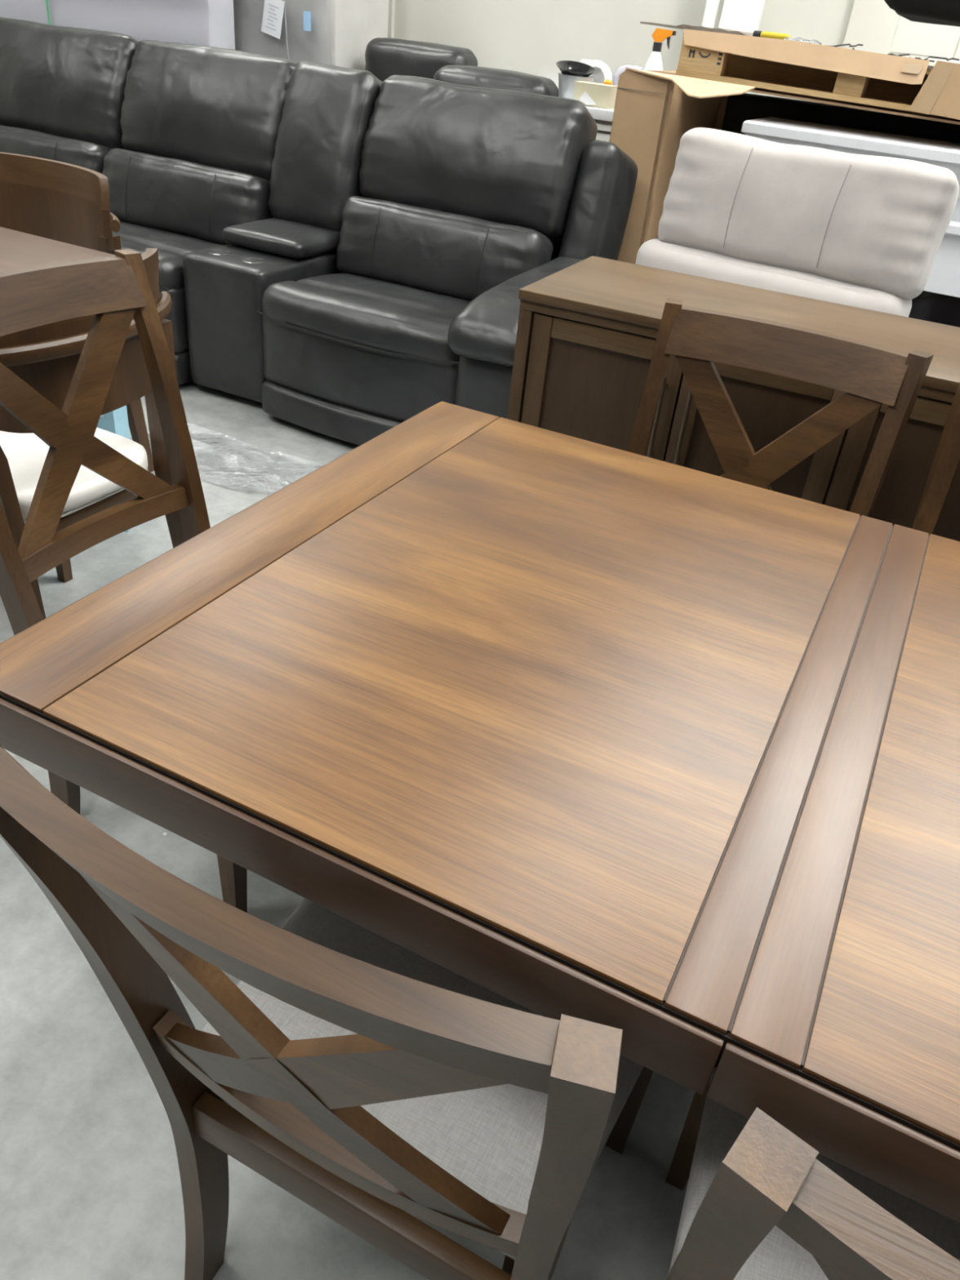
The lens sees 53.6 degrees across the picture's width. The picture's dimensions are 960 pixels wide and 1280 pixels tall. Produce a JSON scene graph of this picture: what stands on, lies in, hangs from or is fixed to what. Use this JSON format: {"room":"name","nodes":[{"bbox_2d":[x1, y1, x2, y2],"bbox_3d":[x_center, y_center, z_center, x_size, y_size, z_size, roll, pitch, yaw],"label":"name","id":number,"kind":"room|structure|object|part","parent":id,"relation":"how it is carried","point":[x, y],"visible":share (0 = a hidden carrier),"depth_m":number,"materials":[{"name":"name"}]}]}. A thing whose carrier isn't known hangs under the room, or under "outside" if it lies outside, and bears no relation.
{"room":"store","nodes":[
{"label":"store","id":0,"kind":"room"},
{"bbox_2d":[0,382,694,1279],"bbox_3d":[-1.696,0.336,1.819,14.000,0.100,10.950,20,36,19],"label":"floor","id":1,"kind":"structure","parent":0,"point":[91,1188],"depth_m":1.39,"materials":[{"name":"concrete"}]},
{"bbox_2d":[0,226,115,271],"bbox_3d":[-1.927,-0.691,2.546,1.650,0.760,1.115,20,36,19],"label":"table","id":2,"kind":"object","parent":1,"relation":"on","point":[18,250],"visible":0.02,"depth_m":2.48,"materials":[{"name":"brown wood"}]},
{"bbox_2d":[0,151,154,472],"bbox_3d":[-1.383,-0.911,2.840,0.631,0.905,0.523,20,36,19],"label":"chair","id":3,"kind":"object","parent":1,"relation":"on","point":[44,197],"visible":0.24,"depth_m":2.81,"materials":[{"name":"brown wood"}]},
{"bbox_3d":[-1.260,-1.341,2.755,0.565,0.076,0.111,20,36,19],"label":"crest panel","id":4,"kind":"part","parent":3,"relation":"part of","materials":[{"name":"brown wood"}]},
{"bbox_3d":[-1.091,-0.857,2.944,0.073,0.755,0.124,20,36,19],"label":"leg","id":5,"kind":"part","parent":3,"relation":"part of","materials":[{"name":"brown wood"}]},
{"bbox_2d":[0,248,184,619],"bbox_3d":[-0.991,-0.383,2.110,0.523,0.905,0.631,20,36,19],"label":"chair","id":6,"kind":"object","parent":1,"relation":"on","point":[46,357],"visible":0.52,"depth_m":1.97,"materials":[{"name":"brown wood"}]},
{"bbox_3d":[-0.941,-0.150,1.905,0.124,0.755,0.073,20,36,19],"label":"leg","id":7,"kind":"part","parent":6,"relation":"part of","materials":[{"name":"brown wood"}]},
{"bbox_3d":[-1.105,-0.334,2.467,0.040,0.410,0.040,20,36,19],"label":"leg","id":8,"kind":"part","parent":6,"relation":"part of","materials":[{"name":"brown wood"}]},
{"bbox_2d":[0,426,147,521],"bbox_3d":[-1.012,-0.398,2.113,0.474,0.084,0.400,20,36,19],"label":"seat cushion","id":9,"kind":"object","parent":6,"relation":"on","point":[91,493],"depth_m":2.03,"materials":[{"name":"beige fabric"}]},
{"bbox_3d":[-1.010,-0.352,2.139,0.415,0.049,0.360,20,36,19],"label":"seat frame","id":10,"kind":"part","parent":6,"relation":"part of","materials":[{"name":"brown wood"}]},
{"bbox_3d":[-0.786,-0.666,1.820,0.111,0.076,0.565,20,36,19],"label":"crest panel","id":11,"kind":"part","parent":6,"relation":"part of","materials":[{"name":"brown wood"}]},
{"bbox_3d":[-0.723,-0.371,2.275,0.124,0.755,0.073,20,36,19],"label":"leg","id":12,"kind":"part","parent":6,"relation":"part of","materials":[{"name":"brown wood"}]},
{"bbox_2d":[97,404,131,532],"bbox_3d":[-1.083,-0.534,2.744,0.123,0.440,0.092,7,33,1],"label":"box","id":13,"kind":"object","parent":1,"relation":"on","point":[116,421],"visible":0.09,"depth_m":2.66,"materials":[{"name":"blue cardboard"}]},
{"bbox_2d":[0,0,235,50],"bbox_3d":[-2.433,-3.623,5.706,2.260,2.050,0.295,20,36,19],"label":"load","id":14,"kind":"object","parent":1,"relation":"on","point":[207,23],"visible":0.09,"depth_m":5.33,"materials":[{"name":"white plastic"}]},
{"bbox_2d":[0,248,247,912],"bbox_3d":[-0.534,-0.093,1.689,0.627,0.975,0.476,21,36,21],"label":"dining chair","id":15,"kind":"object","parent":1,"relation":"on","point":[116,289],"visible":0.23,"depth_m":1.65,"materials":[{"name":"brown wood"}]},
{"bbox_3d":[-0.806,-0.065,1.599,0.191,0.975,0.039,17,35,15],"label":"post","id":16,"kind":"part","parent":15,"relation":"part of","materials":[{"name":"brown wood"}]},
{"bbox_3d":[-0.728,-0.550,1.539,0.090,0.075,0.411,21,36,21],"label":"rail","id":17,"kind":"part","parent":15,"relation":"part of","materials":[{"name":"brown wood"}]},
{"bbox_3d":[-0.680,-0.200,1.717,0.050,0.038,0.382,21,36,21],"label":"rail","id":18,"kind":"part","parent":15,"relation":"part of","materials":[{"name":"brown wood"}]},
{"bbox_3d":[-0.608,-0.253,1.916,0.191,0.975,0.039,25,38,26],"label":"post","id":19,"kind":"part","parent":15,"relation":"part of","materials":[{"name":"brown wood"}]},
{"bbox_3d":[-0.415,0.332,1.586,0.042,0.405,0.042,21,36,21],"label":"leg","id":20,"kind":"part","parent":15,"relation":"part of","materials":[{"name":"brown wood"}]},
{"bbox_2d":[131,434,321,493],"bbox_3d":[-0.652,-0.548,3.212,1.265,0.022,0.368,20,36,19],"label":"plastic sheet","id":21,"kind":"object","parent":1,"relation":"on","point":[240,453],"visible":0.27,"depth_m":3.26,"materials":[{"name":"clear plastic"}]},
{"bbox_2d":[233,0,388,71],"bbox_3d":[-1.095,-3.387,5.670,0.960,1.950,0.619,20,36,19],"label":"refrigerator","id":22,"kind":"object","parent":1,"relation":"on","point":[339,33],"visible":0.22,"depth_m":5.33,"materials":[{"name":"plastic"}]},
{"bbox_2d":[266,3,279,31],"bbox_3d":[-1.148,-3.445,5.263,0.092,0.126,0.001,20,36,19],"label":"print","id":23,"kind":"object","parent":22,"relation":"attached to","point":[272,9],"depth_m":5.26,"materials":[{"name":"grey paper"}]},
{"bbox_2d":[0,17,638,445],"bbox_3d":[-1.460,-1.879,4.057,4.235,1.155,1.248,20,36,19],"label":"reclining sofa","id":24,"kind":"object","parent":1,"relation":"on","point":[348,254],"visible":0.75,"depth_m":3.61,"materials":[{"name":"grey leather"}]},
{"bbox_2d":[0,124,110,173],"bbox_3d":[-2.046,-2.162,4.369,0.933,0.329,0.287,20,36,19],"label":"lumbar cushion","id":25,"kind":"object","parent":24,"relation":"on","point":[86,150],"depth_m":4.19,"materials":[{"name":"grey leather"}]},
{"bbox_2d":[0,17,137,149],"bbox_3d":[-1.918,-2.521,4.361,0.946,0.508,0.370,20,36,19],"label":"cushion","id":26,"kind":"object","parent":24,"relation":"on","point":[58,81],"depth_m":4.18,"materials":[{"name":"grey leather"}]},
{"bbox_2d":[111,220,224,293],"bbox_3d":[-1.415,-1.589,3.901,0.829,0.173,0.627,20,36,19],"label":"seat cushion","id":27,"kind":"object","parent":24,"relation":"on","point":[172,239],"depth_m":3.82,"materials":[{"name":"grey leather"}]},
{"bbox_3d":[-1.493,-1.398,3.877,0.826,0.267,0.316,20,36,19],"label":"panel","id":28,"kind":"part","parent":24,"relation":"part of","materials":[{"name":"grey leather"}]},
{"bbox_3d":[-1.516,-1.237,3.974,0.823,0.134,0.325,20,36,19],"label":"footrest panel","id":29,"kind":"part","parent":24,"relation":"part of","materials":[{"name":"grey leather"}]},
{"bbox_2d":[102,148,273,244],"bbox_3d":[-1.248,-1.875,4.071,0.840,0.330,0.289,20,36,19],"label":"lumbar cushion","id":30,"kind":"object","parent":24,"relation":"on","point":[190,195],"depth_m":3.94,"materials":[{"name":"grey leather"}]},
{"bbox_2d":[119,39,297,180],"bbox_3d":[-1.124,-2.233,4.064,0.854,0.510,0.367,20,36,19],"label":"cushion","id":31,"kind":"object","parent":24,"relation":"on","point":[191,103],"depth_m":3.92,"materials":[{"name":"grey leather"}]},
{"bbox_3d":[-0.763,-1.594,3.765,0.375,0.076,0.361,20,36,19],"label":"console lid","id":32,"kind":"part","parent":24,"relation":"part of","materials":[{"name":"grey leather"}]},
{"bbox_3d":[-0.417,-0.841,3.564,0.838,0.134,0.324,20,36,19],"label":"footrest panel","id":33,"kind":"part","parent":24,"relation":"part of","materials":[{"name":"grey leather"}]},
{"bbox_3d":[-0.396,-1.002,3.467,0.842,0.267,0.318,20,36,19],"label":"panel","id":34,"kind":"part","parent":24,"relation":"part of","materials":[{"name":"grey leather"}]},
{"bbox_2d":[261,273,471,368],"bbox_3d":[-0.316,-1.193,3.491,0.844,0.171,0.627,20,36,19],"label":"seat cushion","id":35,"kind":"object","parent":24,"relation":"on","point":[367,320],"depth_m":3.31,"materials":[{"name":"grey leather"}]},
{"bbox_2d":[336,196,551,300],"bbox_3d":[-0.150,-1.478,3.661,0.855,0.331,0.286,20,36,19],"label":"lumbar cushion","id":36,"kind":"object","parent":24,"relation":"on","point":[452,251],"depth_m":3.55,"materials":[{"name":"grey leather"}]},
{"bbox_3d":[-1.318,-2.101,4.520,4.030,0.860,0.200,20,36,19],"label":"frame","id":37,"kind":"part","parent":24,"relation":"part of","materials":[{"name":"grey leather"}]},
{"bbox_2d":[358,74,596,248],"bbox_3d":[-0.023,-1.837,3.655,0.867,0.507,0.369,20,36,19],"label":"cushion","id":38,"kind":"object","parent":24,"relation":"on","point":[513,157],"depth_m":3.50,"materials":[{"name":"grey leather"}]},
{"bbox_3d":[0.203,-0.914,3.472,0.276,0.473,0.879,20,36,19],"label":"arm","id":39,"kind":"part","parent":24,"relation":"part of","materials":[{"name":"grey leather"}]},
{"bbox_2d":[0,744,653,1279],"bbox_3d":[-0.065,0.409,1.012,0.476,0.975,0.627,20,36,19],"label":"dining chair","id":40,"kind":"object","parent":1,"relation":"on","point":[368,1079],"visible":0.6,"depth_m":0.73,"materials":[{"name":"brown wood"}]},
{"bbox_3d":[-0.339,0.432,0.930,0.039,0.975,0.191,24,37,25],"label":"post","id":41,"kind":"part","parent":40,"relation":"part of","materials":[{"name":"brown wood"}]},
{"bbox_3d":[-0.209,0.405,1.197,0.020,0.060,0.397,18,35,17],"label":"rail","id":42,"kind":"part","parent":40,"relation":"part of","materials":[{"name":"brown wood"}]},
{"bbox_3d":[-0.144,0.165,0.562,0.411,0.075,0.090,20,36,19],"label":"rail","id":43,"kind":"part","parent":40,"relation":"part of","materials":[{"name":"brown wood"}]},
{"bbox_3d":[-0.137,0.439,0.846,0.382,0.038,0.050,20,36,19],"label":"rail","id":44,"kind":"part","parent":40,"relation":"part of","materials":[{"name":"brown wood"}]},
{"bbox_3d":[-0.139,0.575,0.974,0.376,0.057,0.022,20,36,19],"label":"seat rail","id":45,"kind":"part","parent":40,"relation":"part of","materials":[{"name":"brown wood"}]},
{"bbox_2d":[202,897,644,1259],"bbox_3d":[-0.028,0.408,1.111,0.473,0.090,0.441,20,36,19],"label":"seat cushion","id":46,"kind":"object","parent":40,"relation":"on","point":[490,1139],"depth_m":0.96,"materials":[{"name":"grey fabric"}]},
{"bbox_3d":[0.130,0.528,1.071,0.020,0.060,0.397,22,36,22],"label":"rail","id":47,"kind":"part","parent":40,"relation":"part of","materials":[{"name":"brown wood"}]},
{"bbox_3d":[0.032,0.567,0.791,0.039,0.975,0.191,16,35,14],"label":"post","id":48,"kind":"part","parent":40,"relation":"part of","materials":[{"name":"brown wood"}]},
{"bbox_3d":[0.224,0.585,1.314,0.042,0.405,0.042,20,36,19],"label":"leg","id":49,"kind":"part","parent":40,"relation":"part of","materials":[{"name":"brown wood"}]},
{"bbox_2d":[364,37,477,80],"bbox_3d":[-0.322,-2.850,5.666,0.652,1.210,0.520,20,36,19],"label":"recliner","id":50,"kind":"object","parent":1,"relation":"on","point":[384,57],"visible":0.16,"depth_m":5.19,"materials":[{"name":"grey leather"}]},
{"bbox_2d":[0,401,959,1222],"bbox_3d":[0.394,0.371,1.343,1.696,0.760,1.086,20,36,19],"label":"dining table","id":51,"kind":"object","parent":1,"relation":"on","point":[666,755],"visible":0.93,"depth_m":0.99,"materials":[{"name":"brown wood"}]},
{"bbox_3d":[0.090,-0.065,1.263,0.660,0.005,1.067,20,36,19],"label":"tabletop panel","id":52,"kind":"part","parent":51,"relation":"part of","materials":[{"name":"brown wood"}]},
{"bbox_3d":[0.771,0.180,1.009,0.653,0.005,1.067,20,36,19],"label":"tabletop panel","id":53,"kind":"part","parent":51,"relation":"part of","materials":[{"name":"brown wood"}]},
{"bbox_2d":[433,64,558,97],"bbox_3d":[0.079,-2.172,4.750,0.603,1.169,0.522,20,36,19],"label":"recliner","id":54,"kind":"object","parent":1,"relation":"on","point":[474,76],"visible":0.15,"depth_m":4.28,"materials":[{"name":"grey leather"}]},
{"bbox_2d":[583,105,613,142],"bbox_3d":[0.504,-1.918,4.514,0.465,1.085,0.492,20,36,19],"label":"dresser","id":55,"kind":"object","parent":1,"relation":"on","point":[602,118],"visible":0.02,"depth_m":4.05,"materials":[{"name":"paint"}]},
{"bbox_2d":[557,72,595,99],"bbox_3d":[0.422,-2.457,4.235,0.168,0.100,0.168,20,36,19],"label":"pail","id":56,"kind":"object","parent":55,"relation":"on","point":[566,82],"visible":0.57,"depth_m":4.18,"materials":[{"name":"white plastic"}]},
{"bbox_2d":[555,60,595,77],"bbox_3d":[0.421,-2.514,4.196,0.177,0.060,0.172,-5,35,-17],"label":"bowl","id":57,"kind":"object","parent":56,"relation":"on","point":[571,68],"visible":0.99,"depth_m":4.23,"materials":[{"name":"black glass"}]},
{"bbox_2d":[574,80,617,108],"bbox_3d":[0.498,-2.345,4.093,0.170,0.085,0.112,20,36,19],"label":"tub","id":58,"kind":"object","parent":55,"relation":"on","point":[601,95],"visible":0.89,"depth_m":4.06,"materials":[{"name":"beige"}]},
{"bbox_2d":[586,59,612,84],"bbox_3d":[0.518,-2.530,4.299,0.156,0.159,0.062,20,36,19],"label":"tape roll","id":59,"kind":"object","parent":55,"relation":"on","point":[602,72],"visible":0.38,"depth_m":4.27,"materials":[{"name":"white plastic"}]},
{"bbox_3d":[0.441,-2.105,4.172,0.420,0.300,0.018,20,36,19],"label":"drawer","id":60,"kind":"part","parent":55,"relation":"part of","materials":[{"name":"white wood"}]},
{"bbox_3d":[0.447,-2.201,4.095,0.400,0.006,0.005,20,36,19],"label":"drawer trim","id":61,"kind":"part","parent":55,"relation":"part of","materials":[{"name":"black"}]},
{"bbox_2d":[603,79,612,84],"bbox_3d":[0.555,-2.403,4.176,0.040,0.100,0.040,20,36,19],"label":"pot","id":62,"kind":"object","parent":55,"relation":"on","point":[607,82],"visible":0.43,"depth_m":4.14,"materials":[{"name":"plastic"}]},
{"bbox_2d":[613,62,644,85],"bbox_3d":[0.694,-2.508,4.296,0.186,0.168,0.123,20,36,19],"label":"plastic bag","id":63,"kind":"object","parent":55,"relation":"on","point":[620,68],"visible":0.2,"depth_m":4.26,"materials":[{"name":"white plastic"}]},
{"bbox_2d":[644,28,676,71],"bbox_3d":[0.769,-2.483,4.146,0.112,0.306,0.084,20,36,19],"label":"spray bottle","id":64,"kind":"object","parent":55,"relation":"on","point":[654,63],"visible":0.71,"depth_m":4.09,"materials":[{"name":"white plastic"}]},
{"bbox_2d":[701,0,719,27],"bbox_3d":[1.132,-2.917,5.044,0.060,2.281,0.349,20,36,19],"label":"leaning board","id":65,"kind":"object","parent":1,"relation":"on","point":[712,6],"visible":0.02,"depth_m":4.88,"materials":[{"name":"white"}]},
{"bbox_2d":[506,256,959,541],"bbox_3d":[0.794,-0.260,2.234,1.460,0.900,0.487,19,35,18],"label":"sideboard","id":66,"kind":"object","parent":1,"relation":"on","point":[587,331],"visible":0.27,"depth_m":2.03,"materials":[{"name":"brown wood"}]},
{"bbox_3d":[0.065,-0.366,2.308,0.030,0.858,0.034,19,35,18],"label":"corner post","id":67,"kind":"part","parent":66,"relation":"part of","materials":[{"name":"brown wood"}]},
{"bbox_3d":[0.242,-0.350,2.224,0.255,0.665,0.009,19,35,18],"label":"door","id":68,"kind":"part","parent":66,"relation":"part of","materials":[{"name":"brown wood"}]},
{"bbox_3d":[0.274,-0.642,2.025,0.254,0.044,0.021,19,35,18],"label":"door rail","id":69,"kind":"part","parent":66,"relation":"part of","materials":[{"name":"brown wood"}]},
{"bbox_3d":[0.380,-0.472,2.038,0.010,0.190,0.029,19,35,18],"label":"door handle","id":70,"kind":"part","parent":66,"relation":"part of","materials":[{"name":"brown wood"}]},
{"bbox_3d":[0.434,-0.454,2.020,0.010,0.190,0.029,19,35,18],"label":"door handle","id":71,"kind":"part","parent":66,"relation":"part of","materials":[{"name":"brown wood"}]},
{"bbox_2d":[518,256,959,393],"bbox_3d":[0.839,-0.628,1.999,1.460,0.022,0.470,19,35,18],"label":"countertop","id":72,"kind":"structure","parent":66,"relation":"on","point":[615,290],"depth_m":2.08,"materials":[{"name":"brown wood"}]},
{"bbox_3d":[0.555,-0.243,2.116,0.255,0.665,0.009,19,35,18],"label":"door","id":73,"kind":"part","parent":66,"relation":"part of","materials":[{"name":"brown wood"}]},
{"bbox_3d":[0.586,-0.535,1.918,0.254,0.044,0.021,19,35,18],"label":"door rail","id":74,"kind":"part","parent":66,"relation":"part of","materials":[{"name":"brown wood"}]},
{"bbox_3d":[0.867,-0.136,2.009,0.255,0.665,0.009,19,35,18],"label":"door","id":75,"kind":"part","parent":66,"relation":"part of","materials":[{"name":"brown wood"}]},
{"bbox_3d":[0.899,-0.428,1.810,0.254,0.044,0.021,19,35,18],"label":"door rail","id":76,"kind":"part","parent":66,"relation":"part of","materials":[{"name":"brown wood"}]},
{"bbox_2d":[718,0,765,32],"bbox_3d":[1.274,-2.866,4.991,0.200,2.281,0.349,20,36,19],"label":"leaning board","id":77,"kind":"object","parent":1,"relation":"on","point":[743,15],"visible":0.02,"depth_m":4.82,"materials":[{"name":"white"}]},
{"bbox_2d":[627,297,933,516],"bbox_3d":[0.385,-0.026,1.744,0.476,0.975,0.627,20,36,19],"label":"dining chair","id":78,"kind":"object","parent":1,"relation":"on","point":[871,375],"visible":0.17,"depth_m":1.72,"materials":[{"name":"brown wood"}]},
{"bbox_3d":[0.288,-0.183,1.964,0.039,0.975,0.191,16,35,14],"label":"post","id":79,"kind":"part","parent":78,"relation":"part of","materials":[{"name":"brown wood"}]},
{"bbox_3d":[0.547,-0.516,1.705,0.411,0.075,0.090,20,36,19],"label":"rail","id":80,"kind":"part","parent":78,"relation":"part of","materials":[{"name":"brown wood"}]},
{"bbox_3d":[0.659,-0.049,1.826,0.039,0.975,0.191,24,37,25],"label":"post","id":81,"kind":"part","parent":78,"relation":"part of","materials":[{"name":"brown wood"}]},
{"bbox_2d":[608,66,959,264],"bbox_3d":[1.500,-1.484,3.873,1.977,1.259,0.857,20,36,19],"label":"carton","id":82,"kind":"object","parent":1,"relation":"on","point":[653,110],"visible":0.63,"depth_m":3.69,"materials":[{"name":"brown cardboard"}]},
{"bbox_2d":[640,21,959,119],"bbox_3d":[1.505,-2.124,3.605,1.800,0.185,0.693,21,36,19],"label":"cardboard box","id":83,"kind":"object","parent":82,"relation":"on","point":[713,54],"visible":1,"depth_m":3.45,"materials":[{"name":"brown cardboard"}]},
{"bbox_2d":[752,30,791,39],"bbox_3d":[1.067,-2.212,3.482,0.141,0.022,0.032,25,38,26],"label":"cutter","id":84,"kind":"object","parent":83,"relation":"on","point":[756,33],"visible":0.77,"depth_m":3.47,"materials":[{"name":"yellow plastic"}]},
{"bbox_2d":[786,36,822,44],"bbox_3d":[1.163,-2.149,3.422,0.135,0.034,0.060,20,36,19],"label":"scrap","id":85,"kind":"object","parent":83,"relation":"on","point":[794,38],"visible":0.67,"depth_m":3.42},
{"bbox_2d":[808,42,959,62],"bbox_3d":[1.406,-2.080,3.363,0.538,0.034,0.106,20,36,19],"label":"scraps","id":86,"kind":"object","parent":83,"relation":"on","point":[836,46],"visible":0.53,"depth_m":3.33,"materials":[{"name":"grey plastic"}]},
{"bbox_2d":[884,0,959,26],"bbox_3d":[2.061,-2.282,3.163,1.316,0.746,0.571,20,36,19],"label":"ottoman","id":87,"kind":"object","parent":83,"relation":"on","point":[947,12],"visible":1,"depth_m":3.26,"materials":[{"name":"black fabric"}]},
{"bbox_2d":[721,93,959,143],"bbox_3d":[1.743,-1.554,4.075,1.644,1.200,0.205,20,36,19],"label":"load","id":88,"kind":"object","parent":82,"relation":"in","point":[740,108],"visible":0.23,"depth_m":3.82,"materials":[{"name":"black fabric"}]},
{"bbox_2d":[635,126,959,317],"bbox_3d":[0.895,-1.043,3.209,0.948,1.124,0.791,26,38,27],"label":"sofa","id":89,"kind":"object","parent":1,"relation":"on","point":[859,230],"visible":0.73,"depth_m":3.01,"materials":[{"name":"fabric"}]},
{"bbox_2d":[635,238,911,317],"bbox_3d":[0.963,-1.153,3.254,0.932,0.274,0.259,26,38,27],"label":"seat cushion","id":90,"kind":"object","parent":89,"relation":"on","point":[674,255],"depth_m":3.11,"materials":[{"name":"beige fabric"}]},
{"bbox_2d":[665,1066,959,1279],"bbox_3d":[0.400,0.578,0.836,0.476,0.975,0.627,19,36,19],"label":"dining chair","id":91,"kind":"object","parent":1,"relation":"on","point":[761,1202],"visible":0.38,"depth_m":0.45,"materials":[{"name":"brown wood"}]},
{"bbox_3d":[0.306,0.618,1.278,0.042,0.405,0.042,19,36,19],"label":"leg","id":92,"kind":"part","parent":91,"relation":"part of","materials":[{"name":"brown wood"}]},
{"bbox_3d":[0.127,0.604,0.750,0.039,0.975,0.191,24,37,24],"label":"post","id":93,"kind":"part","parent":91,"relation":"part of","materials":[{"name":"brown wood"}]},
{"bbox_3d":[0.325,0.335,0.385,0.411,0.075,0.090,19,36,19],"label":"rail","id":94,"kind":"part","parent":91,"relation":"part of","materials":[{"name":"brown wood"}]},
{"bbox_2d":[741,116,959,327],"bbox_3d":[1.712,-1.302,3.745,1.560,1.137,0.420,20,36,20],"label":"fireplace mantel","id":95,"kind":"object","parent":1,"relation":"on","point":[938,301],"visible":0.16,"depth_m":3.50,"materials":[{"name":"white paint"}]},
{"bbox_3d":[1.760,-1.696,3.491,1.532,0.110,0.406,20,36,20],"label":"crown moulding","id":96,"kind":"part","parent":95,"relation":"part of","materials":[{"name":"white paint"}]},
{"bbox_3d":[1.754,-1.579,3.587,1.460,0.049,0.370,20,36,20],"label":"moulding","id":97,"kind":"part","parent":95,"relation":"part of","materials":[{"name":"white paint"}]},
{"bbox_2d":[911,382,959,534],"bbox_3d":[0.859,0.139,1.576,0.476,0.975,0.627,20,36,19],"label":"dining chair","id":98,"kind":"object","parent":1,"relation":"on","point":[947,456],"visible":0.04,"depth_m":1.63,"materials":[{"name":"brown wood"}]},
{"bbox_2d":[579,58,590,63],"bbox_3d":[0.493,-2.581,4.380,0.092,0.156,0.034,20,36,19],"label":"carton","id":99,"kind":"object","parent":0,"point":[584,61],"visible":0.14,"depth_m":4.34,"materials":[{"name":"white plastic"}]},
{"bbox_2d":[393,0,959,102],"bbox_3d":[1.028,-4.152,4.778,14.000,4.600,0.150,20,36,19],"label":"wall","id":100,"kind":"structure","parent":0,"point":[531,37],"depth_m":5.34,"materials":[{"name":"white paint"}]},
{"bbox_2d":[387,0,395,37],"bbox_3d":[-0.549,-4.664,5.280,0.260,4.600,0.035,20,36,19],"label":"trim","id":101,"kind":"structure","parent":100,"relation":"attached to","point":[391,2],"depth_m":5.79,"materials":[{"name":"beige paint"}]},
{"bbox_2d":[842,0,901,54],"bbox_3d":[2.035,-3.727,4.309,0.230,4.600,0.050,20,36,19],"label":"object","id":102,"kind":"structure","parent":100,"relation":"attached to","point":[873,24],"depth_m":4.73,"materials":[{"name":"white paper"}]}
]}

